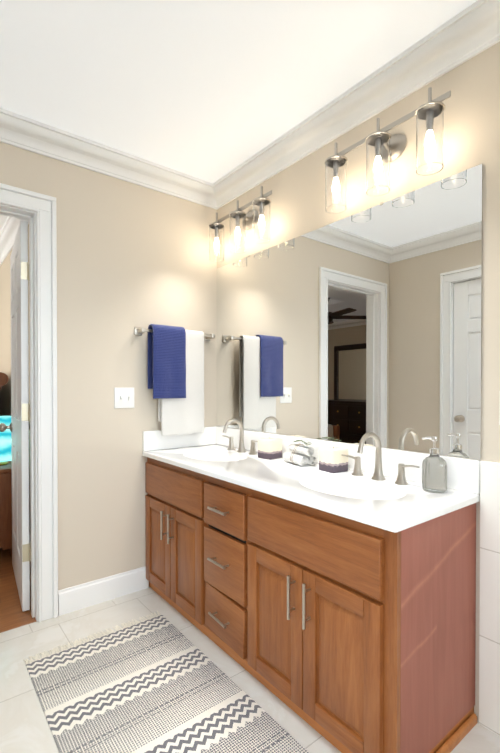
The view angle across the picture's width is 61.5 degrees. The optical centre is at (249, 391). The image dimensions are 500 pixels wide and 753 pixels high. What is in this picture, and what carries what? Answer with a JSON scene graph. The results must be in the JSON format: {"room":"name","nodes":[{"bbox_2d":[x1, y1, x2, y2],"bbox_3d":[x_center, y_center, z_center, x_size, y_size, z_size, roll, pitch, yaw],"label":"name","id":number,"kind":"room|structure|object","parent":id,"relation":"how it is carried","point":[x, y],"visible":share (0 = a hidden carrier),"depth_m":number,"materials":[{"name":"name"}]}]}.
{"room":"bathroom","nodes":[
{"label":"bathroom","id":0,"kind":"room"},
{"bbox_2d":[0,224,30,533],"bbox_3d":[-2.473,-0.092,4.238,0.120,2.440,4.880,0,1,-38],"label":"wall","id":1,"kind":"structure","parent":0,"point":[5,338],"depth_m":3.75,"materials":[{"name":"beige paint"}]},
{"bbox_2d":[0,216,28,265],"bbox_3d":[-2.555,-1.255,4.162,0.088,0.112,4.880,0,1,-38],"label":"crown molding","id":2,"kind":"structure","parent":1,"relation":"attached to","point":[8,232],"depth_m":3.25,"materials":[{"name":"white paint"}]},
{"bbox_2d":[0,142,216,589],"bbox_3d":[-0.964,-0.072,2.244,1.810,2.440,0.120,0,1,-38],"label":"wall","id":3,"kind":"structure","parent":0,"point":[130,256],"depth_m":2.32,"materials":[{"name":"beige paint"}]},
{"bbox_2d":[0,220,30,610],"bbox_3d":[-1.325,0.128,2.471,0.181,2.018,0.746,0,1,-38],"label":"bathroom door","id":4,"kind":"structure","parent":3,"relation":"in","point":[19,427],"depth_m":2.20,"materials":[{"name":"white paint"}]},
{"bbox_2d":[0,183,57,621],"bbox_3d":[-1.381,0.088,1.917,0.900,2.125,0.172,0,1,-38],"label":"door frame","id":5,"kind":"structure","parent":3,"relation":"attached to","point":[43,206],"depth_m":2.11,"materials":[{"name":"white paint"}]},
{"bbox_2d":[58,566,147,615],"bbox_3d":[-0.790,1.085,2.306,0.489,0.125,0.016,0,1,-38],"label":"baseboard","id":6,"kind":"structure","parent":3,"relation":"attached to","point":[82,596],"depth_m":2.27,"materials":[{"name":"white paint"}]},
{"bbox_2d":[0,107,215,207],"bbox_3d":[-0.955,-1.235,2.107,1.770,0.112,0.088,0,1,-38],"label":"crown molding","id":7,"kind":"structure","parent":3,"relation":"attached to","point":[17,130],"depth_m":2.22,"materials":[{"name":"white paint"}]},
{"bbox_2d":[114,388,133,407],"bbox_3d":[-0.701,0.036,2.361,0.116,0.116,0.023,0,1,-38],"label":"switch plate","id":8,"kind":"object","parent":3,"relation":"attached to","point":[123,397],"visible":1,"depth_m":2.36,"materials":[{"name":"white plastic"}]},
{"bbox_2d":[134,324,214,435],"bbox_3d":[-0.426,-0.065,2.516,0.509,0.640,0.116,0,1,-38],"label":"towel rail","id":9,"kind":"object","parent":3,"relation":"attached to","point":[176,369],"visible":1,"depth_m":2.45,"materials":[{"name":"fabric"}]},
{"bbox_2d":[143,426,217,449],"bbox_3d":[-0.421,0.286,2.585,0.498,0.115,0.019,0,1,-38],"label":"backsplash","id":10,"kind":"structure","parent":3,"relation":"attached to","point":[152,440],"depth_m":2.56,"materials":[{"name":"white stone"}]},
{"bbox_2d":[0,0,476,231],"bbox_3d":[-2.613,-1.337,1.746,5.240,0.100,8.840,0,1,-38],"label":"ceiling","id":11,"kind":"structure","parent":0,"point":[212,91],"depth_m":1.66,"materials":[{"name":"white paint"}]},
{"bbox_2d":[0,548,499,752],"bbox_3d":[-2.613,1.182,1.771,5.000,0.060,8.600,0,1,-38],"label":"floor","id":12,"kind":"structure","parent":0,"point":[24,727],"depth_m":1.81,"materials":[{"name":"tile"}]},
{"bbox_2d":[0,372,7,388],"bbox_3d":[-3.373,0.491,3.407,2.240,1.290,1.700,0,1,-38],"label":"sleigh bed","id":13,"kind":"object","parent":12,"relation":"on","point":[3,378],"visible":1,"depth_m":3.40,"materials":[{"name":"brown wood"}]},
{"bbox_2d":[0,461,11,556],"bbox_3d":[-1.956,0.833,2.961,0.551,0.615,0.540,0,1,-38],"label":"nightstand","id":14,"kind":"object","parent":12,"relation":"on","point":[6,507],"visible":0.5,"depth_m":2.87,"materials":[{"name":"brown wood"}]},
{"bbox_2d":[0,416,11,465],"bbox_3d":[-1.823,0.342,3.022,0.220,0.364,0.156,0,1,-38],"label":"bedding","id":15,"kind":"object","parent":14,"relation":"on","point":[5,447],"visible":0.58,"depth_m":3.01,"materials":[{"name":"blue fabric"}]},
{"bbox_2d":[23,611,308,752],"bbox_3d":[-0.130,1.154,1.239,0.632,0.007,1.946,0,1,-38],"label":"rug","id":16,"kind":"object","parent":12,"relation":"on","point":[158,683],"visible":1,"depth_m":1.56,"materials":[{"name":"grey fabric"}]},
{"bbox_2d":[142,454,479,752],"bbox_3d":[0.079,0.764,1.947,0.543,0.774,1.645,0,1,-38],"label":"bathroom vanity","id":17,"kind":"object","parent":12,"relation":"on","point":[337,611],"depth_m":1.40,"materials":[{"name":"brown wood"}]},
{"bbox_2d":[142,442,479,525],"bbox_3d":[0.089,0.385,1.951,0.521,0.068,1.648,0,1,-38],"label":"countertop","id":18,"kind":"structure","parent":17,"relation":"on","point":[389,503],"depth_m":1.58,"materials":[{"name":"white stone"}]},
{"bbox_2d":[222,418,257,454],"bbox_3d":[-0.088,0.249,2.371,0.158,0.193,0.358,0,1,-38],"label":"faucet","id":19,"kind":"object","parent":18,"relation":"on","point":[241,448],"visible":1,"depth_m":2.39,"materials":[{"name":"silver metal"}]},
{"bbox_2d":[258,437,281,459],"bbox_3d":[0.104,0.294,2.198,0.094,0.107,0.094,1,1,44],"label":"candle","id":20,"kind":"object","parent":18,"relation":"on","point":[269,448],"visible":1,"depth_m":2.16,"materials":[{"name":"wax"}]},
{"bbox_2d":[283,439,317,465],"bbox_3d":[0.240,0.290,2.019,0.100,0.117,0.181,0,1,-25],"label":"rolls","id":21,"kind":"object","parent":18,"relation":"on","point":[301,454],"visible":1,"depth_m":1.98,"materials":[{"name":"white fabric"}]},
{"bbox_2d":[319,446,347,472],"bbox_3d":[0.369,0.297,1.859,0.094,0.107,0.094,0,1,-32],"label":"candle","id":22,"kind":"object","parent":18,"relation":"on","point":[332,460],"visible":0.98,"depth_m":1.82,"materials":[{"name":"wax"}]},
{"bbox_2d":[341,432,418,484],"bbox_3d":[0.475,0.256,1.656,0.158,0.193,0.358,0,1,-38],"label":"faucet","id":23,"kind":"object","parent":18,"relation":"on","point":[378,475],"visible":0.98,"depth_m":1.67,"materials":[{"name":"silver metal"}]},
{"bbox_2d":[422,436,446,492],"bbox_3d":[0.658,0.257,1.502,0.083,0.194,0.084,0,1,-38],"label":"soap dispenser","id":24,"kind":"object","parent":18,"relation":"on","point":[434,471],"visible":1,"depth_m":1.47,"materials":[{"name":"clear glass"}]},
{"bbox_2d":[218,426,479,493],"bbox_3d":[0.286,0.291,2.105,0.019,0.115,1.648,0,1,-38],"label":"backsplash","id":25,"kind":"structure","parent":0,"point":[462,473],"depth_m":1.73,"materials":[{"name":"white stone"}]},
{"bbox_2d":[212,0,499,209],"bbox_3d":[0.863,-1.227,1.304,0.088,0.112,3.600,0,1,-38],"label":"crown molding","id":26,"kind":"structure","parent":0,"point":[466,34],"depth_m":1.73,"materials":[{"name":"white paint"}]},
{"bbox_2d":[216,42,499,720],"bbox_3d":[0.941,-0.064,1.377,0.129,2.440,3.840,0,1,-38],"label":"wall","id":27,"kind":"structure","parent":0,"point":[354,328],"depth_m":1.76,"materials":[{"name":"beige paint"}]},
{"bbox_2d":[209,186,271,261],"bbox_3d":[-0.053,-0.948,2.422,0.144,0.287,0.570,0,1,-38],"label":"sconce","id":28,"kind":"object","parent":27,"relation":"attached to","point":[257,218],"visible":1,"depth_m":2.37,"materials":[{"name":"glass"}]},
{"bbox_2d":[325,87,450,212],"bbox_3d":[0.527,-0.940,1.687,0.144,0.287,0.570,0,1,-38],"label":"sconce","id":29,"kind":"object","parent":27,"relation":"attached to","point":[384,148],"visible":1,"depth_m":1.63,"materials":[{"name":"glass"}]},
{"bbox_2d":[479,461,499,735],"bbox_3d":[1.404,0.706,0.697,0.014,0.915,1.947,0,1,-38],"label":"tile wainscot","id":30,"kind":"structure","parent":27,"relation":"attached to","point":[489,670],"depth_m":1.43,"materials":[{"name":"white tile"}]}
]}

